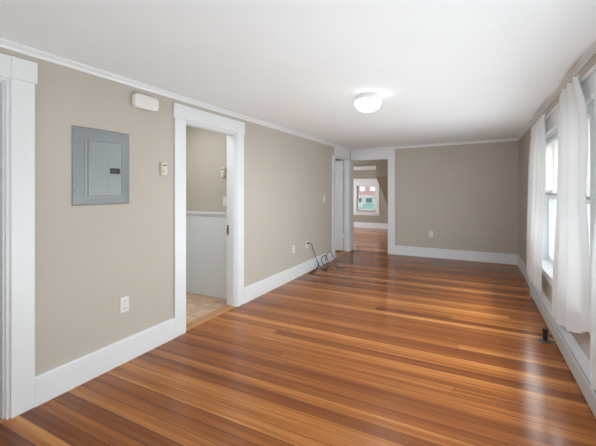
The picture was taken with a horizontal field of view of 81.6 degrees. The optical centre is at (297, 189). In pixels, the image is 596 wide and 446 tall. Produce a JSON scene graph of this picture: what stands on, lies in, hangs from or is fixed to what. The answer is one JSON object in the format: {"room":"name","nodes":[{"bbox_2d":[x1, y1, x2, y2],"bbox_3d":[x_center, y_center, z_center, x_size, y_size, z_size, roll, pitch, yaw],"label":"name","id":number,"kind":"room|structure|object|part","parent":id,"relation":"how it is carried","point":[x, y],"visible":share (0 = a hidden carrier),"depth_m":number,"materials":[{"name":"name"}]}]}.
{"room":"empty living room","nodes":[
{"label":"empty living room","id":0,"kind":"room"},
{"bbox_2d":[0,47,350,375],"bbox_3d":[-0.978,0.145,3.648,0.120,2.450,9.430,0,0,27],"label":"wall","id":1,"kind":"structure","parent":0,"point":[88,258],"depth_m":2.77,"materials":[{"name":"beige paint"}]},
{"bbox_2d":[0,53,37,419],"bbox_3d":[-1.974,0.286,1.692,0.144,2.167,1.168,0,0,27],"label":"trim","id":2,"kind":"structure","parent":1,"relation":"attached to","point":[18,76],"depth_m":2.08,"materials":[{"name":"white wood"}]},
{"bbox_2d":[72,125,128,205],"bbox_3d":[-1.449,-0.164,2.571,0.028,0.557,0.440,0,0,27],"label":"breaker panel","id":3,"kind":"object","parent":1,"relation":"attached to","point":[100,158],"visible":1,"depth_m":2.54,"materials":[{"name":"grey metal"}]},
{"bbox_3d":[-1.439,-0.150,2.578,0.008,0.398,0.260,0,0,27],"label":"door","id":4,"kind":"part","parent":3,"relation":"part of","materials":[{"name":"grey metal"}]},
{"bbox_2d":[120,296,128,312],"bbox_3d":[-1.374,0.914,2.735,0.011,0.120,0.074,0,0,27],"label":"wall outlet","id":5,"kind":"object","parent":1,"relation":"attached to","point":[124,301],"visible":1,"depth_m":2.73,"materials":[{"name":"white plastic"}]},
{"bbox_2d":[132,93,158,111],"bbox_3d":[-1.273,-0.722,2.883,0.055,0.116,0.236,0,0,27],"label":"door chime","id":6,"kind":"object","parent":1,"relation":"attached to","point":[140,101],"visible":1,"depth_m":2.85,"materials":[{"name":"white plastic"}]},
{"bbox_2d":[160,162,166,175],"bbox_3d":[-1.189,-0.180,3.066,0.038,0.124,0.066,0,0,27],"label":"thermostat","id":7,"kind":"object","parent":1,"relation":"attached to","point":[163,165],"visible":1,"depth_m":3.05,"materials":[{"name":"beige plastic"}]},
{"bbox_2d":[0,37,351,151],"bbox_3d":[-0.918,-0.859,3.600,0.030,0.049,9.160,0,0,27],"label":"trim","id":8,"kind":"structure","parent":1,"relation":"attached to","point":[4,43],"depth_m":2.74,"materials":[{"name":"white wood"}]},
{"bbox_2d":[35,250,332,406],"bbox_3d":[-0.498,1.278,4.426,0.020,0.185,5.077,0,0,27],"label":"baseboard","id":9,"kind":"structure","parent":1,"relation":"attached to","point":[50,384],"depth_m":2.69,"materials":[{"name":"white wood"}]},
{"bbox_2d":[173,102,244,337],"bbox_3d":[-0.949,0.286,3.683,0.144,2.167,1.090,0,0,27],"label":"trim","id":10,"kind":"structure","parent":1,"relation":"attached to","point":[183,115],"depth_m":3.75,"materials":[{"name":"white wood"}]},
{"bbox_2d":[186,305,234,330],"bbox_3d":[-0.962,1.363,3.690,0.129,0.014,0.766,0,0,27],"label":"threshold","id":11,"kind":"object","parent":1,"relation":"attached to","point":[198,321],"depth_m":3.67,"materials":[{"name":"brown wood"}]},
{"bbox_2d":[335,161,343,250],"bbox_3d":[0.668,0.364,7.782,0.778,1.988,0.048,0,0,27],"label":"door","id":12,"kind":"structure","parent":1,"relation":"in","point":[339,168],"depth_m":7.64,"materials":[{"name":"white paint"}]},
{"bbox_2d":[332,146,351,259],"bbox_3d":[0.873,0.257,7.218,0.143,2.226,1.143,0,0,27],"label":"trim","id":13,"kind":"structure","parent":1,"relation":"attached to","point":[340,153],"depth_m":7.59,"materials":[{"name":"white wood"}]},
{"bbox_2d":[335,251,348,257],"bbox_3d":[0.863,1.367,7.233,0.129,0.006,0.854,0,0,27],"label":"trim","id":14,"kind":"structure","parent":1,"relation":"attached to","point":[342,252],"depth_m":7.32,"materials":[{"name":"brown wood"}]},
{"bbox_2d":[186,126,343,249],"bbox_3d":[-1.228,0.145,5.476,2.000,2.450,6.370,0,0,27],"label":"wall","id":15,"kind":"structure","parent":0,"point":[206,151],"depth_m":4.47,"materials":[{"name":"beige paint"}]},
{"bbox_2d":[186,211,226,298],"bbox_3d":[-1.636,0.831,3.442,0.858,1.078,2.220,0,0,27],"label":"wainscoting","id":16,"kind":"structure","parent":15,"relation":"attached to","point":[206,232],"depth_m":4.44,"materials":[{"name":"white paint"}]},
{"bbox_2d":[221,167,225,176],"bbox_3d":[-0.937,-0.215,4.309,0.062,0.126,0.038,0,0,27],"label":"thermostat","id":17,"kind":"object","parent":15,"relation":"attached to","point":[223,171],"visible":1,"depth_m":4.30,"materials":[{"name":"beige plastic"}]},
{"bbox_2d":[223,197,226,205],"bbox_3d":[-0.912,0.154,4.306,0.074,0.120,0.019,0,0,27],"label":"light switch","id":18,"kind":"object","parent":15,"relation":"attached to","point":[224,198],"visible":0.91,"depth_m":4.31,"materials":[{"name":"white plastic"}]},
{"bbox_2d":[0,227,595,445],"bbox_3d":[0.332,1.400,5.566,5.891,0.060,13.800,0,0,27],"label":"floor","id":19,"kind":"structure","parent":0,"point":[378,349],"depth_m":2.55,"materials":[{"name":"brown wood"}]},
{"bbox_2d":[307,242,343,273],"bbox_3d":[0.575,1.125,6.023,0.447,0.496,1.128,0,0,27],"label":"power cable","id":20,"kind":"object","parent":19,"relation":"on","point":[307,242],"visible":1,"depth_m":5.99,"materials":[{"name":"black plastic"}]},
{"bbox_2d":[537,327,552,343],"bbox_3d":[2.228,1.312,3.110,0.120,0.116,0.120,0,0,27],"label":"pipe stub","id":21,"kind":"object","parent":19,"relation":"on","point":[544,339],"visible":1,"depth_m":3.09,"materials":[{"name":"grey metal"}]},
{"bbox_2d":[0,0,595,149],"bbox_3d":[0.485,-0.965,2.894,3.169,0.170,9.190,0,0,27],"label":"ceiling","id":22,"kind":"structure","parent":0,"point":[441,71],"depth_m":2.29,"materials":[{"name":"white paint"}]},
{"bbox_2d":[355,92,380,111],"bbox_3d":[0.671,-0.825,3.310,0.247,0.159,0.247,0,0,27],"label":"ceiling light","id":23,"kind":"object","parent":22,"relation":"attached to","point":[366,101],"visible":1,"depth_m":3.22,"materials":[{"name":"white glass"}]},
{"bbox_2d":[354,160,375,165],"bbox_3d":[1.335,-0.922,11.225,2.490,0.415,0.140,0,0,27],"label":"wall header","id":24,"kind":"structure","parent":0,"point":[360,162],"depth_m":10.75,"materials":[{"name":"beige paint"}]},
{"bbox_2d":[354,170,387,223],"bbox_3d":[1.829,0.120,10.099,4.600,2.500,4.610,0,0,27],"label":"wall","id":25,"kind":"structure","parent":0,"point":[358,174],"depth_m":12.15,"materials":[{"name":"beige paint"}]},
{"bbox_2d":[354,166,375,169],"bbox_3d":[1.327,-0.662,11.212,2.488,0.108,0.210,0,0,27],"label":"trim","id":26,"kind":"structure","parent":25,"relation":"attached to","point":[355,167],"depth_m":10.71,"materials":[{"name":"white wood"}]},
{"bbox_2d":[354,179,379,215],"bbox_3d":[2.434,0.278,12.268,1.010,1.285,0.140,0,0,27],"label":"window","id":27,"kind":"structure","parent":25,"relation":"in","point":[358,183],"depth_m":12.24,"materials":[{"name":"white wood"}]},
{"bbox_3d":[2.444,0.315,12.308,0.670,0.870,0.060,0,0,27],"label":"sash","id":28,"kind":"part","parent":27,"relation":"part of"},
{"bbox_2d":[354,222,387,228],"bbox_3d":[2.816,1.278,12.037,4.380,0.185,0.020,0,0,27],"label":"baseboard","id":29,"kind":"structure","parent":25,"relation":"attached to","point":[356,224],"depth_m":12.14,"materials":[{"name":"white wood"}]},
{"bbox_2d":[376,159,387,204],"bbox_3d":[3.584,-0.292,10.787,1.910,1.675,1.540,0,0,27],"label":"wall","id":30,"kind":"structure","parent":0,"point":[381,165],"depth_m":10.52,"materials":[{"name":"beige paint"}]},
{"bbox_2d":[395,141,518,254],"bbox_3d":[2.684,0.145,6.998,3.320,2.450,0.120,0,0,27],"label":"wall","id":31,"kind":"structure","parent":0,"point":[467,195],"depth_m":6.70,"materials":[{"name":"beige paint"}]},
{"bbox_2d":[351,149,394,253],"bbox_3d":[1.635,0.263,7.528,0.970,2.215,0.143,0,0,27],"label":"trim","id":32,"kind":"structure","parent":31,"relation":"attached to","point":[389,154],"depth_m":7.30,"materials":[{"name":"white wood"}]},
{"bbox_2d":[351,138,518,150],"bbox_3d":[2.583,-0.881,6.966,3.170,0.097,0.030,0,0,27],"label":"trim","id":33,"kind":"structure","parent":31,"relation":"attached to","point":[509,139],"depth_m":6.83,"materials":[{"name":"white wood"}]},
{"bbox_2d":[395,246,517,264],"bbox_3d":[3.016,1.278,6.748,2.200,0.185,0.020,0,0,27],"label":"baseboard","id":34,"kind":"structure","parent":31,"relation":"attached to","point":[502,258],"depth_m":6.69,"materials":[{"name":"white wood"}]},
{"bbox_2d":[519,53,595,359],"bbox_3d":[1.933,0.145,2.081,0.150,2.450,9.310,0,0,27],"label":"wall","id":35,"kind":"structure","parent":0,"point":[583,339],"depth_m":5.28,"materials":[{"name":"beige paint"}]},
{"bbox_2d":[517,255,530,286],"bbox_3d":[3.520,1.278,5.346,0.020,0.185,2.009,0,0,27],"label":"baseboard","id":36,"kind":"structure","parent":35,"relation":"attached to","point":[520,263],"depth_m":5.45,"materials":[{"name":"white wood"}]},
{"bbox_2d":[542,106,558,285],"bbox_3d":[2.726,0.102,3.675,0.200,1.736,1.420,0,0,27],"label":"window","id":37,"kind":"structure","parent":35,"relation":"in","point":[551,122],"depth_m":4.11,"materials":[{"name":"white glass"}]},
{"bbox_3d":[2.726,0.910,3.675,0.200,0.120,1.420,0,0,27],"label":"sill","id":38,"kind":"part","parent":37,"relation":"part of","materials":[{"name":"white wood"}]},
{"bbox_2d":[545,134,557,195],"bbox_3d":[2.717,-0.239,3.679,0.055,0.606,1.120,0,0,27],"label":"window blind","id":39,"kind":"object","parent":37,"relation":"attached to","point":[552,144],"visible":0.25,"depth_m":3.73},
{"bbox_3d":[2.721,-0.522,3.677,0.044,0.040,1.120,0,0,27],"label":"head rail","id":40,"kind":"part","parent":39,"relation":"part of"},
{"bbox_2d":[545,103,558,118],"bbox_3d":[2.608,-0.748,3.628,0.029,0.040,1.668,0,0,27],"label":"curtain rod","id":41,"kind":"object","parent":37,"relation":"attached to","point":[557,105],"visible":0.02,"depth_m":3.29,"materials":[{"name":"white metal"}]},
{"bbox_2d":[527,113,545,290],"bbox_3d":[2.800,0.181,4.085,0.047,1.914,1.457,0,0,27],"label":"sheer curtain","id":42,"kind":"object","parent":41,"relation":"hanging from","point":[537,153],"visible":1,"depth_m":3.92,"materials":[{"name":"white fabric"}]},
{"bbox_3d":[2.778,0.145,3.647,0.078,1.410,1.130,0,0,27],"label":"sash","id":43,"kind":"part","parent":37,"relation":"part of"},
{"bbox_2d":[517,40,595,139],"bbox_3d":[1.873,-0.905,2.162,0.030,0.049,9.160,0,0,27],"label":"trim","id":44,"kind":"structure","parent":35,"relation":"attached to","point":[591,51],"depth_m":2.91,"materials":[{"name":"white wood"}]},
{"bbox_2d":[530,281,595,417],"bbox_3d":[2.014,1.262,2.472,0.065,0.216,4.440,0,0,27],"label":"baseboard heater","id":45,"kind":"object","parent":35,"relation":"attached to","point":[576,359],"visible":0.83,"depth_m":2.65,"materials":[{"name":"white metal"}]},
{"bbox_2d":[578,68,595,333],"bbox_3d":[2.164,0.102,2.583,0.200,1.736,0.995,0,0,27],"label":"window","id":46,"kind":"structure","parent":35,"relation":"in","point":[588,85],"depth_m":2.25,"materials":[{"name":"white wood"}]},
{"bbox_2d":[579,64,595,82],"bbox_3d":[1.863,-0.750,2.182,0.029,0.040,1.613,0,0,27],"label":"curtain rod","id":47,"kind":"object","parent":46,"relation":"attached to","point":[594,66],"visible":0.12,"depth_m":2.22,"materials":[{"name":"white metal"}]},
{"bbox_2d":[552,74,589,332],"bbox_3d":[2.058,0.174,2.634,0.048,1.941,1.192,0,0,27],"label":"sheer curtain","id":48,"kind":"object","parent":47,"relation":"hanging from","point":[571,263],"visible":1,"depth_m":2.49,"materials":[{"name":"white fabric"}]},
{"bbox_2d":[590,214,595,390],"bbox_3d":[1.601,0.176,1.779,0.038,1.944,0.730,0,0,27],"label":"sheer curtain","id":49,"kind":"object","parent":47,"relation":"hanging from","point":[593,262],"visible":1,"depth_m":1.98,"materials":[{"name":"white fabric"}]},
{"bbox_2d":[586,113,589,199],"bbox_3d":[2.155,-0.233,2.588,0.055,0.619,0.695,0,0,27],"label":"window blind","id":50,"kind":"object","parent":46,"relation":"attached to","point":[588,114],"visible":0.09,"depth_m":2.52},
{"label":"outside","id":51,"kind":"structure","parent":0,"visible":0},
{"bbox_3d":[6.871,4.470,13.334,80.000,0.200,90.000,0,0,27],"label":"ground","id":52,"kind":"structure","parent":51,"visible":0},
{"bbox_2d":[359,187,378,228],"bbox_3d":[5.664,0.120,26.274,18.000,8.500,8.100,0,0,27],"label":"house","id":53,"kind":"structure","parent":52,"relation":"on","point":[364,203],"depth_m":24.39,"materials":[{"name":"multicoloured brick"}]}
]}

